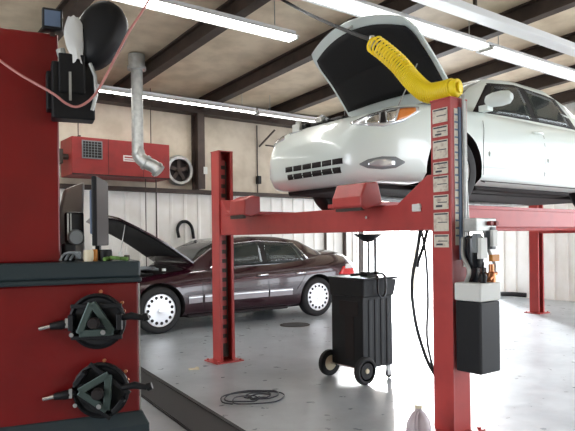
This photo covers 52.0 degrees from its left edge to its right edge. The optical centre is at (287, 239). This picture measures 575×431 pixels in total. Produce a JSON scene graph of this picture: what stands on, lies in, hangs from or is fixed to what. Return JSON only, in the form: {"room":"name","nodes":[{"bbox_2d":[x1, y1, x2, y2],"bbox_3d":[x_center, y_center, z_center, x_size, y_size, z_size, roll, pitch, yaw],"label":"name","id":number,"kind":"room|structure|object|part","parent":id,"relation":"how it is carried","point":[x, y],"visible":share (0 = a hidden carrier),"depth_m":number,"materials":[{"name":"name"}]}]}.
{"room":"auto repair garage","nodes":[
{"label":"auto repair garage","id":0,"kind":"room"},
{"bbox_2d":[59,103,415,288],"bbox_3d":[-3.858,-0.673,10.300,18.200,4.140,0.140,-1,0,-37],"label":"wall","id":1,"kind":"structure","parent":0,"point":[113,122],"depth_m":11.59,"materials":[{"name":"white metal"}]},
{"bbox_2d":[167,155,192,185],"bbox_3d":[-2.107,-1.344,11.420,0.600,0.600,0.160,-1,0,-37],"label":"wall fan","id":2,"kind":"object","parent":1,"relation":"attached to","point":[181,169],"visible":0.91,"depth_m":11.42,"materials":[{"name":"metal"}]},
{"bbox_3d":[-2.101,-1.353,11.412,0.402,0.382,0.060,-1,0,-37],"label":"fan blade","id":3,"kind":"part","parent":2,"relation":"part of","materials":[{"name":"brown metal"}]},
{"bbox_2d":[176,220,194,238],"bbox_3d":[-1.998,-0.208,11.566,0.410,0.374,0.060,-1,0,-37],"label":"loop","id":4,"kind":"object","parent":1,"relation":"attached to","point":[182,221],"visible":1,"depth_m":11.53,"materials":[{"name":"black plastic"}]},
{"bbox_2d":[60,183,312,198],"bbox_3d":[-4.654,-0.913,9.524,16.000,0.080,0.130,-1,0,-37],"label":"trim","id":5,"kind":"structure","parent":1,"relation":"attached to","point":[62,186],"depth_m":11.37,"materials":[{"name":"brown metal"}]},
{"bbox_2d":[191,113,204,189],"bbox_3d":[-1.760,-1.734,11.618,0.150,1.470,0.275,-1,0,-37],"label":"column","id":6,"kind":"structure","parent":1,"relation":"attached to","point":[197,121],"depth_m":11.54,"materials":[{"name":"brown metal"}]},
{"bbox_2d":[96,92,311,127],"bbox_3d":[-3.793,-2.574,10.098,18.100,0.260,0.270,-1,0,-37],"label":"trim","id":7,"kind":"structure","parent":1,"relation":"attached to","point":[103,98],"depth_m":11.49,"materials":[{"name":"brown metal"}]},
{"bbox_2d":[256,125,257,192],"bbox_3d":[-0.645,-1.727,12.582,0.026,1.430,0.026,-1,0,-14],"label":"conduit","id":8,"kind":"object","parent":1,"relation":"attached to","point":[256,125],"visible":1,"depth_m":12.57,"materials":[{"name":"brown metal"}]},
{"bbox_2d":[256,176,260,183],"bbox_3d":[-0.615,-1.278,12.566,0.080,0.170,0.105,-1,0,-37],"label":"junction box","id":9,"kind":"object","parent":1,"relation":"attached to","point":[258,178],"visible":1,"depth_m":12.53,"materials":[{"name":"black plastic"}]},
{"bbox_2d":[259,129,275,146],"bbox_3d":[0.144,-2.101,12.389,1.546,0.530,0.446,-1,0,1],"label":"bracket","id":10,"kind":"object","parent":1,"relation":"attached to","point":[274,130],"visible":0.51,"depth_m":12.57,"materials":[{"name":"brown metal"}]},
{"bbox_2d":[324,233,326,249],"bbox_3d":[0.886,0.199,13.738,0.055,2.240,0.055,-1,0,-14],"label":"conduit","id":11,"kind":"object","parent":1,"relation":"attached to","point":[325,234],"visible":0.31,"depth_m":13.72,"materials":[{"name":"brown metal"}]},
{"bbox_2d":[343,232,346,256],"bbox_3d":[1.367,0.193,14.098,0.083,2.240,0.083,-1,0,-14],"label":"conduit","id":12,"kind":"object","parent":1,"relation":"attached to","point":[344,233],"visible":0.31,"depth_m":14.06,"materials":[{"name":"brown metal"}]},
{"bbox_2d":[358,232,363,272],"bbox_3d":[1.670,-0.591,14.180,0.150,3.840,0.275,-1,0,-37],"label":"trim","id":13,"kind":"structure","parent":1,"relation":"attached to","point":[360,242],"depth_m":14.06,"materials":[{"name":"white metal"}]},
{"bbox_2d":[0,0,574,116],"bbox_3d":[0.911,-3.229,3.900,18.200,0.905,16.100,-1,0,-37],"label":"ceiling","id":14,"kind":"structure","parent":0,"point":[231,54],"depth_m":8.91,"materials":[{"name":"beige"}]},
{"bbox_2d":[38,0,93,40],"bbox_3d":[0.277,-3.059,3.248,0.150,1.020,15.560,-1,0,-37],"label":"trim","id":15,"kind":"structure","parent":14,"relation":"attached to","point":[70,8],"depth_m":7.01,"materials":[{"name":"brown metal"}]},
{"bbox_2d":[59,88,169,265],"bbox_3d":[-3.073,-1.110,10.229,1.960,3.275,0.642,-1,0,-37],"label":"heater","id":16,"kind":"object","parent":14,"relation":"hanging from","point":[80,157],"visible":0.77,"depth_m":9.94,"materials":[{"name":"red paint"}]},
{"bbox_2d":[82,140,102,158],"bbox_3d":[-3.222,-1.491,9.738,0.340,0.300,0.010,-1,0,-37],"label":"vent","id":17,"kind":"object","parent":16,"relation":"attached to","point":[91,149],"depth_m":9.73,"materials":[{"name":"black metal"}]},
{"bbox_3d":[-2.987,-1.384,10.310,1.720,0.620,0.620,-1,0,-37],"label":"casing","id":18,"kind":"part","parent":16,"relation":"part of","materials":[{"name":"red paint"}]},
{"bbox_3d":[-2.703,-1.397,10.131,0.240,0.100,0.004,-1,0,-37],"label":"label plate","id":19,"kind":"part","parent":16,"relation":"part of","materials":[{"name":"white plastic"}]},
{"bbox_3d":[-2.479,-2.227,10.686,0.016,1.055,0.016,-1,0,-37],"label":"hanging rod","id":20,"kind":"part","parent":16,"relation":"part of","materials":[{"name":"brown metal"}]},
{"bbox_2d":[127,52,163,176],"bbox_3d":[-2.163,-1.895,9.007,0.538,1.862,0.280,-1,0,-4],"label":"flue pipe","id":21,"kind":"object","parent":14,"relation":"attached to","point":[136,66],"visible":1,"depth_m":8.92,"materials":[{"name":"metal"}]},
{"bbox_2d":[98,84,257,114],"bbox_3d":[-3.724,-2.570,8.906,7.780,0.421,0.140,-1,0,-37],"label":"ceiling light","id":22,"kind":"object","parent":14,"relation":"hanging from","point":[105,89],"visible":0.62,"depth_m":10.28,"materials":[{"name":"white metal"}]},
{"bbox_2d":[113,0,270,98],"bbox_3d":[1.637,-3.076,4.268,0.150,1.020,15.560,-1,0,-37],"label":"beam","id":23,"kind":"structure","parent":14,"relation":"attached to","point":[201,33],"depth_m":8.27,"materials":[{"name":"brown metal"}]},
{"bbox_2d":[112,0,299,42],"bbox_3d":[-1.968,-2.746,6.012,5.120,0.450,0.260,-1,0,-37],"label":"ceiling light","id":24,"kind":"object","parent":14,"relation":"hanging from","point":[173,7],"visible":1,"depth_m":6.86,"materials":[{"name":"white metal"}]},
{"bbox_2d":[255,109,344,122],"bbox_3d":[0.442,-2.620,12.068,2.560,0.420,0.140,-1,0,-37],"label":"ceiling light","id":25,"kind":"object","parent":14,"relation":"hanging from","point":[262,112],"visible":0.59,"depth_m":11.68,"materials":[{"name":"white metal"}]},
{"bbox_2d":[199,0,425,110],"bbox_3d":[2.996,-3.093,5.288,0.150,1.020,15.560,-1,0,-37],"label":"ceiling beam","id":26,"kind":"structure","parent":14,"relation":"attached to","point":[301,54],"depth_m":9.45,"materials":[{"name":"brown metal"}]},
{"bbox_2d":[281,0,368,40],"bbox_3d":[0.217,-2.252,5.791,0.032,1.428,2.556,-1,0,-20],"label":"air line","id":27,"kind":"object","parent":14,"relation":"hanging from","point":[346,30],"visible":0.97,"depth_m":5.34,"materials":[{"name":"black plastic"}]},
{"bbox_2d":[302,0,492,50],"bbox_3d":[0.350,-2.804,6.263,5.730,0.509,0.320,-1,0,-37],"label":"ceiling light","id":28,"kind":"object","parent":14,"relation":"hanging from","point":[358,8],"visible":0.92,"depth_m":7.11,"materials":[{"name":"white metal"}]},
{"bbox_2d":[268,0,574,119],"bbox_3d":[4.316,-3.109,6.278,0.150,1.020,15.560,-1,0,-37],"label":"ceiling beam","id":29,"kind":"structure","parent":14,"relation":"attached to","point":[531,11],"depth_m":8.38,"materials":[{"name":"brown metal"}]},
{"bbox_2d":[328,32,574,118],"bbox_3d":[5.596,-3.124,7.238,0.150,1.020,15.560,-1,0,-37],"label":"ceiling beam","id":30,"kind":"structure","parent":14,"relation":"attached to","point":[495,67],"depth_m":9.96,"materials":[{"name":"brown metal"}]},
{"bbox_2d":[411,0,574,56],"bbox_3d":[2.415,-2.870,7.150,10.500,0.460,0.200,-1,0,-37],"label":"ceiling light","id":31,"kind":"object","parent":14,"relation":"attached to","point":[459,8],"visible":1,"depth_m":7.24,"materials":[{"name":"white metal"}]},
{"bbox_2d":[476,35,574,81],"bbox_3d":[4.293,-2.852,9.246,3.980,0.508,0.320,-1,0,-37],"label":"ceiling light","id":32,"kind":"object","parent":14,"relation":"hanging from","point":[496,51],"visible":0.8,"depth_m":8.67,"materials":[{"name":"white metal"}]},
{"bbox_2d":[515,65,574,89],"bbox_3d":[6.836,-3.139,8.168,0.150,1.020,15.560,-1,0,-37],"label":"ceiling beam","id":33,"kind":"structure","parent":14,"relation":"attached to","point":[540,82],"depth_m":10.93,"materials":[{"name":"brown metal"}]},
{"bbox_2d":[140,254,574,430],"bbox_3d":[8.417,1.372,8.800,56.000,0.250,64.001,-1,0,-37],"label":"floor","id":34,"kind":"structure","parent":0,"point":[533,389],"depth_m":5.96,"materials":[{"name":"grey concrete"}]},
{"bbox_2d":[0,1,149,430],"bbox_3d":[-1.551,-0.100,4.048,1.050,2.938,0.838,-1,0,-24],"label":"console","id":35,"kind":"object","parent":34,"relation":"on","point":[37,289],"depth_m":3.79,"materials":[{"name":"red paint"}]},
{"bbox_3d":[-1.435,-1.131,3.819,0.128,0.221,0.059,-1,0,10],"label":"boom arm","id":36,"kind":"part","parent":35,"relation":"part of","materials":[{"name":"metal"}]},
{"bbox_2d":[59,251,80,260],"bbox_3d":[-1.411,0.104,3.828,0.137,0.065,0.066,-1,0,-24],"label":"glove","id":37,"kind":"object","parent":35,"relation":"on","point":[77,254],"visible":1,"depth_m":3.82,"materials":[{"name":"grey fabric"}]},
{"bbox_3d":[-1.374,-0.973,3.730,0.015,0.180,0.010,-1,0,-24],"label":"boom arm","id":38,"kind":"part","parent":35,"relation":"part of","materials":[{"name":"metal"}]},
{"bbox_2d":[0,259,141,287],"bbox_3d":[-1.581,0.217,4.086,1.000,0.145,0.740,-1,0,-24],"label":"countertop","id":39,"kind":"structure","parent":35,"relation":"on","point":[76,272],"depth_m":3.78,"materials":[{"name":"grey plastic"}]},
{"bbox_2d":[60,183,84,259],"bbox_3d":[-1.565,-0.133,4.237,0.198,0.552,0.179,-1,0,-24],"label":"cover","id":40,"kind":"object","parent":35,"relation":"on","point":[72,199],"visible":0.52,"depth_m":4.18,"materials":[{"name":"grey"}]},
{"bbox_2d":[61,212,83,260],"bbox_3d":[-1.450,-0.023,3.993,0.140,0.330,0.095,-1,0,-35],"label":"scanner","id":41,"kind":"object","parent":35,"relation":"on","point":[73,221],"visible":0.94,"depth_m":3.96,"materials":[{"name":"black plastic"}]},
{"bbox_3d":[-1.470,-0.088,3.950,0.010,0.180,0.004,-1,0,-35],"label":"trim","id":42,"kind":"part","parent":41,"relation":"part of","materials":[{"name":"metal"}]},
{"bbox_2d":[64,15,82,63],"bbox_3d":[-1.363,-1.278,3.792,0.123,0.314,0.126,-1,0,15],"label":"plastic bag","id":43,"kind":"object","parent":35,"relation":"hanging from","point":[73,29],"visible":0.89,"depth_m":3.75,"materials":[{"name":"grey plastic"}]},
{"bbox_2d":[0,0,149,107],"bbox_3d":[-1.192,-1.832,3.955,1.405,2.013,0.425,-1,0,-44],"label":"power cable","id":44,"kind":"object","parent":35,"relation":"attached to","point":[147,1],"visible":1,"depth_m":3.73,"materials":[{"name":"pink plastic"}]},
{"bbox_2d":[83,250,93,260],"bbox_3d":[-1.305,0.102,3.870,0.066,0.075,0.066,-1,0,-24],"label":"tape roll","id":45,"kind":"object","parent":35,"relation":"on","point":[88,255],"visible":1,"depth_m":3.84,"materials":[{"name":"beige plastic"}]},
{"bbox_3d":[-1.250,-0.985,3.797,0.059,0.307,0.027,-1,0,-6],"label":"boom arm","id":46,"kind":"part","parent":35,"relation":"part of","materials":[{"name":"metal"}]},
{"bbox_2d":[38,290,149,348],"bbox_3d":[-1.231,0.513,3.789,0.690,0.381,0.226,-1,0,-4],"label":"clamp","id":47,"kind":"object","parent":35,"relation":"hanging from","point":[96,320],"visible":1,"depth_m":3.77,"materials":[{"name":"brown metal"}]},
{"bbox_3d":[-1.371,0.525,3.751,0.032,0.100,0.070,-1,0,-4],"label":"clamp arm","id":48,"kind":"part","parent":47,"relation":"part of","materials":[{"name":"black plastic"}]},
{"bbox_3d":[-1.220,0.523,3.737,0.072,0.072,0.120,-1,0,-4],"label":"knob","id":49,"kind":"part","parent":47,"relation":"part of","materials":[{"name":"black plastic"}]},
{"bbox_3d":[-1.220,0.503,3.757,0.245,0.227,0.030,-1,0,-4],"label":"clamp frame","id":50,"kind":"part","parent":47,"relation":"part of","materials":[{"name":"grey metal"}]},
{"bbox_3d":[-1.224,0.423,3.777,0.320,0.028,0.020,-1,0,-4],"label":"clamp arm","id":51,"kind":"part","parent":47,"relation":"part of","materials":[{"name":"black plastic"}]},
{"bbox_3d":[-1.221,0.623,3.777,0.320,0.028,0.020,-1,0,-4],"label":"clamp arm","id":52,"kind":"part","parent":47,"relation":"part of","materials":[{"name":"black plastic"}]},
{"bbox_3d":[-1.072,0.521,3.772,0.032,0.100,0.070,-1,0,-4],"label":"clamp arm","id":53,"kind":"part","parent":47,"relation":"part of","materials":[{"name":"black plastic"}]},
{"bbox_3d":[-1.275,0.101,3.905,0.036,0.078,0.036,-1,0,-24],"label":"spray can cap","id":54,"kind":"part","parent":35,"relation":"part of","materials":[{"name":"orange plastic"}]},
{"bbox_2d":[42,358,152,419],"bbox_3d":[-1.210,0.963,3.796,0.690,0.388,0.226,-1,0,-4],"label":"clamp","id":55,"kind":"object","parent":35,"relation":"hanging from","point":[100,390],"visible":1,"depth_m":3.77,"materials":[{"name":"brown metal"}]},
{"bbox_3d":[-1.319,0.879,3.760,0.084,0.095,0.070,-1,0,-4],"label":"clamp arm","id":56,"kind":"part","parent":55,"relation":"part of","materials":[{"name":"black plastic"}]},
{"bbox_3d":[-1.262,1.049,3.779,0.266,0.216,0.020,-1,0,-4],"label":"clamp arm","id":57,"kind":"part","parent":55,"relation":"part of","materials":[{"name":"black plastic"}]},
{"bbox_3d":[-1.228,0.972,3.762,0.216,0.259,0.030,-1,0,-4],"label":"clamp frame","id":58,"kind":"part","parent":55,"relation":"part of","materials":[{"name":"grey metal"}]},
{"bbox_3d":[-1.199,0.970,3.744,0.072,0.072,0.120,-1,0,-4],"label":"knob","id":59,"kind":"part","parent":55,"relation":"part of","materials":[{"name":"black"}]},
{"bbox_3d":[-1.141,0.890,3.788,0.266,0.216,0.020,-1,0,-4],"label":"clamp arm","id":60,"kind":"part","parent":55,"relation":"part of","materials":[{"name":"black plastic"}]},
{"bbox_3d":[-1.081,1.061,3.777,0.084,0.095,0.070,-1,0,-4],"label":"clamp arm","id":61,"kind":"part","parent":55,"relation":"part of","materials":[{"name":"black metal"}]},
{"bbox_2d":[89,176,108,250],"bbox_3d":[-1.318,-0.145,4.150,0.180,0.570,0.400,-1,0,-6],"label":"computer monitor","id":62,"kind":"object","parent":35,"relation":"on","point":[99,229],"visible":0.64,"depth_m":4.03,"materials":[{"name":"black plastic"}]},
{"bbox_2d":[98,249,111,260],"bbox_3d":[-1.217,0.101,3.942,0.090,0.075,0.090,-1,0,-24],"label":"coffee mug","id":63,"kind":"object","parent":35,"relation":"on","point":[107,252],"visible":0.92,"depth_m":3.91,"materials":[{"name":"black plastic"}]},
{"bbox_2d":[103,256,128,260],"bbox_3d":[-1.140,0.121,3.916,0.166,0.034,0.075,-1,0,-24],"label":"rag","id":64,"kind":"object","parent":35,"relation":"on","point":[110,257],"visible":1,"depth_m":3.90,"materials":[{"name":"green fabric"}]},
{"bbox_3d":[-1.001,0.717,4.000,0.008,0.850,0.004,-1,0,-24],"label":"edge trim","id":65,"kind":"part","parent":35,"relation":"part of","materials":[{"name":"metal"}]},
{"bbox_2d":[139,367,245,430],"bbox_3d":[-0.921,1.349,4.862,0.358,0.020,3.761,-1,0,-30],"label":"rubber mat","id":66,"kind":"object","parent":34,"relation":"on","point":[190,414],"visible":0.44,"depth_m":4.71,"materials":[{"name":"black rubber"}]},
{"bbox_2d":[86,215,354,333],"bbox_3d":[-1.182,0.481,10.259,5.116,1.766,2.200,-1,0,-37],"label":"sedan","id":67,"kind":"object","parent":34,"relation":"on","point":[271,273],"visible":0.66,"depth_m":9.63,"materials":[{"name":"red paint"}]},
{"bbox_3d":[-1.385,0.894,8.919,0.233,0.125,0.007,-1,0,-37],"label":"moulding","id":68,"kind":"part","parent":67,"relation":"part of","materials":[{"name":"grey metal"}]},
{"bbox_3d":[-0.786,0.882,9.370,1.190,0.125,0.007,-1,0,-37],"label":"moulding","id":69,"kind":"part","parent":67,"relation":"part of","materials":[{"name":"grey metal"}]},
{"bbox_3d":[-0.099,0.871,9.888,0.470,0.120,0.007,-1,0,-37],"label":"moulding","id":70,"kind":"part","parent":67,"relation":"part of","materials":[{"name":"grey metal"}]},
{"bbox_2d":[339,263,354,274],"bbox_3d":[1.088,0.546,10.902,0.494,0.222,0.162,-1,0,-37],"label":"tail lamp","id":71,"kind":"object","parent":67,"relation":"attached to","point":[344,268],"depth_m":10.83,"materials":[{"name":"red plastic"}]},
{"bbox_2d":[220,390,284,404],"bbox_3d":[-0.297,1.344,5.039,0.551,0.020,0.454,-1,0,-37],"label":"cord","id":72,"kind":"object","parent":34,"relation":"on","point":[252,392],"visible":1,"depth_m":5.05,"materials":[{"name":"grey plastic"}]},
{"bbox_2d":[280,322,309,326],"bbox_3d":[0.118,1.345,9.364,0.480,0.006,0.480,-1,0,-37],"label":"floor drain","id":73,"kind":"object","parent":34,"relation":"on","point":[293,324],"visible":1,"depth_m":9.37,"materials":[{"name":"grey metal"}]},
{"bbox_2d":[318,234,397,384],"bbox_3d":[0.693,0.642,5.757,0.585,1.400,0.583,-1,0,-37],"label":"cart","id":74,"kind":"object","parent":34,"relation":"on","point":[362,336],"visible":1,"depth_m":5.64,"materials":[{"name":"black plastic"}]},
{"bbox_2d":[329,278,395,297],"bbox_3d":[0.733,0.451,5.795,0.447,0.179,0.498,-1,0,-37],"label":"tray","id":75,"kind":"object","parent":74,"relation":"on","point":[339,287],"depth_m":5.61,"materials":[{"name":"black plastic"}]},
{"bbox_3d":[0.733,0.866,5.787,0.400,0.690,0.448,-1,0,-37],"label":"tank","id":76,"kind":"part","parent":74,"relation":"part of","materials":[{"name":"black plastic"}]},
{"bbox_3d":[0.755,0.332,5.763,0.267,0.048,0.129,-1,0,-19],"label":"valve handle","id":77,"kind":"part","parent":74,"relation":"part of","materials":[{"name":"black plastic"}]},
{"bbox_2d":[204,94,574,430],"bbox_3d":[2.766,0.140,7.289,7.030,2.352,3.454,-1,0,-37],"label":"lift","id":78,"kind":"object","parent":34,"relation":"on","point":[439,204],"visible":0.91,"depth_m":4.45,"materials":[{"name":"red paint"}]},
{"bbox_3d":[-0.728,0.177,6.640,0.188,2.340,0.178,-1,0,-37],"label":"post","id":79,"kind":"part","parent":78,"relation":"part of","materials":[{"name":"red metal"}]},
{"bbox_3d":[-0.714,1.346,6.640,0.340,0.026,0.300,-1,0,-37],"label":"plate","id":80,"kind":"part","parent":78,"relation":"part of","materials":[{"name":"red paint"}]},
{"bbox_2d":[367,35,462,103],"bbox_3d":[0.921,-1.282,4.332,0.167,0.622,0.794,-1,0,-44],"label":"air hose","id":81,"kind":"object","parent":78,"relation":"on","point":[418,86],"visible":0.97,"depth_m":4.29,"materials":[{"name":"yellow plastic"}]},
{"bbox_2d":[270,14,574,209],"bbox_3d":[2.057,-1.250,6.929,4.809,1.865,2.240,-1,0,-37],"label":"sedan","id":82,"kind":"object","parent":78,"relation":"on","point":[521,140],"visible":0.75,"depth_m":5.83,"materials":[{"name":"white paint"}]},
{"bbox_3d":[0.114,-1.139,6.096,0.080,0.170,0.120,-1,0,-37],"label":"washer tank","id":83,"kind":"part","parent":82,"relation":"part of","materials":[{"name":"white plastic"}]},
{"bbox_2d":[285,158,342,179],"bbox_3d":[0.233,-0.641,5.392,0.033,0.127,0.801,-1,0,-37],"label":"grille","id":84,"kind":"object","parent":82,"relation":"attached to","point":[320,168],"depth_m":5.35,"materials":[{"name":"black plastic"}]},
{"bbox_2d":[368,159,394,166],"bbox_3d":[0.802,-0.657,5.021,0.242,0.069,0.025,-1,0,-10],"label":"fog lamp","id":85,"kind":"object","parent":82,"relation":"attached to","point":[371,162],"depth_m":5.01,"materials":[{"name":"grey"}]},
{"bbox_2d":[479,90,513,112],"bbox_3d":[2.010,-1.347,5.695,0.138,0.170,0.320,-1,0,-37],"label":"mirror","id":86,"kind":"object","parent":82,"relation":"attached to","point":[503,97],"depth_m":5.64,"materials":[{"name":"white paint"}]},
{"bbox_3d":[2.351,-0.846,6.010,0.951,0.060,0.003,-1,0,-37],"label":"moulding","id":87,"kind":"part","parent":82,"relation":"part of","materials":[{"name":"white paint"}]},
{"bbox_3d":[2.652,-1.129,6.229,0.192,0.036,0.044,-1,0,-37],"label":"door handle","id":88,"kind":"part","parent":82,"relation":"part of","materials":[{"name":"white paint"}]},
{"bbox_3d":[3.095,-0.865,6.568,0.691,0.060,0.003,-1,0,-37],"label":"moulding","id":89,"kind":"part","parent":82,"relation":"part of","materials":[{"name":"white paint"}]},
{"bbox_3d":[1.144,0.172,4.144,0.188,2.305,0.178,-1,0,-37],"label":"post","id":90,"kind":"part","parent":78,"relation":"part of","materials":[{"name":"red metal"}]},
{"bbox_3d":[1.158,1.323,4.144,0.340,0.026,0.300,-1,0,-37],"label":"plate","id":91,"kind":"part","parent":78,"relation":"part of","materials":[{"name":"red paint"}]},
{"bbox_2d":[455,218,499,374],"bbox_3d":[1.298,0.369,4.001,0.261,1.030,0.236,-1,0,-37],"label":"hydraulic power unit","id":92,"kind":"object","parent":78,"relation":"attached to","point":[477,305],"visible":1,"depth_m":3.93,"materials":[{"name":"black plastic"}]},
{"bbox_3d":[1.274,0.127,4.010,0.132,0.315,0.124,-1,0,-37],"label":"motor","id":93,"kind":"part","parent":92,"relation":"part of","materials":[{"name":"black metal"}]},
{"bbox_3d":[1.285,0.345,3.992,0.230,0.122,0.210,-1,0,-37],"label":"tank","id":94,"kind":"part","parent":92,"relation":"part of","materials":[{"name":"white plastic"}]},
{"bbox_3d":[1.289,0.647,3.992,0.220,0.475,0.200,-1,0,-37],"label":"tank","id":95,"kind":"part","parent":92,"relation":"part of","materials":[{"name":"black plastic"}]},
{"bbox_3d":[1.286,0.054,3.895,0.070,0.140,0.030,-1,0,-37],"label":"rating plate","id":96,"kind":"part","parent":92,"relation":"part of","materials":[{"name":"white plastic"}]},
{"bbox_3d":[1.284,0.213,3.888,0.055,0.143,0.081,-1,0,40],"label":"release lever","id":97,"kind":"part","parent":92,"relation":"part of","materials":[{"name":"black plastic"}]},
{"bbox_3d":[1.379,-0.012,3.944,0.050,0.110,0.025,-1,0,-37],"label":"rating plate","id":98,"kind":"part","parent":92,"relation":"part of","materials":[{"name":"white plastic"}]},
{"bbox_3d":[4.432,0.114,10.510,0.188,2.340,0.178,-1,0,-37],"label":"post","id":99,"kind":"part","parent":78,"relation":"part of","materials":[{"name":"red metal"}]},
{"bbox_3d":[4.446,1.283,10.510,0.340,0.026,0.300,-1,0,-37],"label":"plate","id":100,"kind":"part","parent":78,"relation":"part of","materials":[{"name":"red paint"}]},
{"bbox_2d":[406,403,431,430],"bbox_3d":[0.848,1.204,3.825,0.160,0.272,0.179,-1,0,24],"label":"plastic jug","id":101,"kind":"object","parent":34,"relation":"on","point":[418,420],"visible":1,"depth_m":3.78,"materials":[{"name":"grey plastic"}]},
{"bbox_3d":[0.826,1.172,3.779,0.022,0.141,0.077,-1,0,24],"label":"handle","id":102,"kind":"part","parent":101,"relation":"part of","materials":[{"name":"grey plastic"}]},
{"bbox_2d":[500,292,526,296],"bbox_3d":[4.969,1.220,13.275,0.197,0.118,0.836,-1,0,-40],"label":"hose","id":103,"kind":"object","parent":34,"relation":"on","point":[514,294],"visible":0.76,"depth_m":13.10,"materials":[{"name":"black rubber"}]},
{"bbox_2d":[415,102,574,301],"bbox_3d":[8.208,-1.050,9.290,0.140,4.600,16.000,-1,0,-37],"label":"wall","id":104,"kind":"structure","parent":0,"point":[512,248],"depth_m":12.75,"materials":[{"name":"white metal"}]},
{"bbox_2d":[549,89,574,104],"bbox_3d":[8.036,-3.154,9.068,0.150,1.020,15.560,-1,0,-37],"label":"trim","id":105,"kind":"structure","parent":104,"relation":"attached to","point":[565,97],"depth_m":12.13,"materials":[{"name":"brown metal"}]}
]}

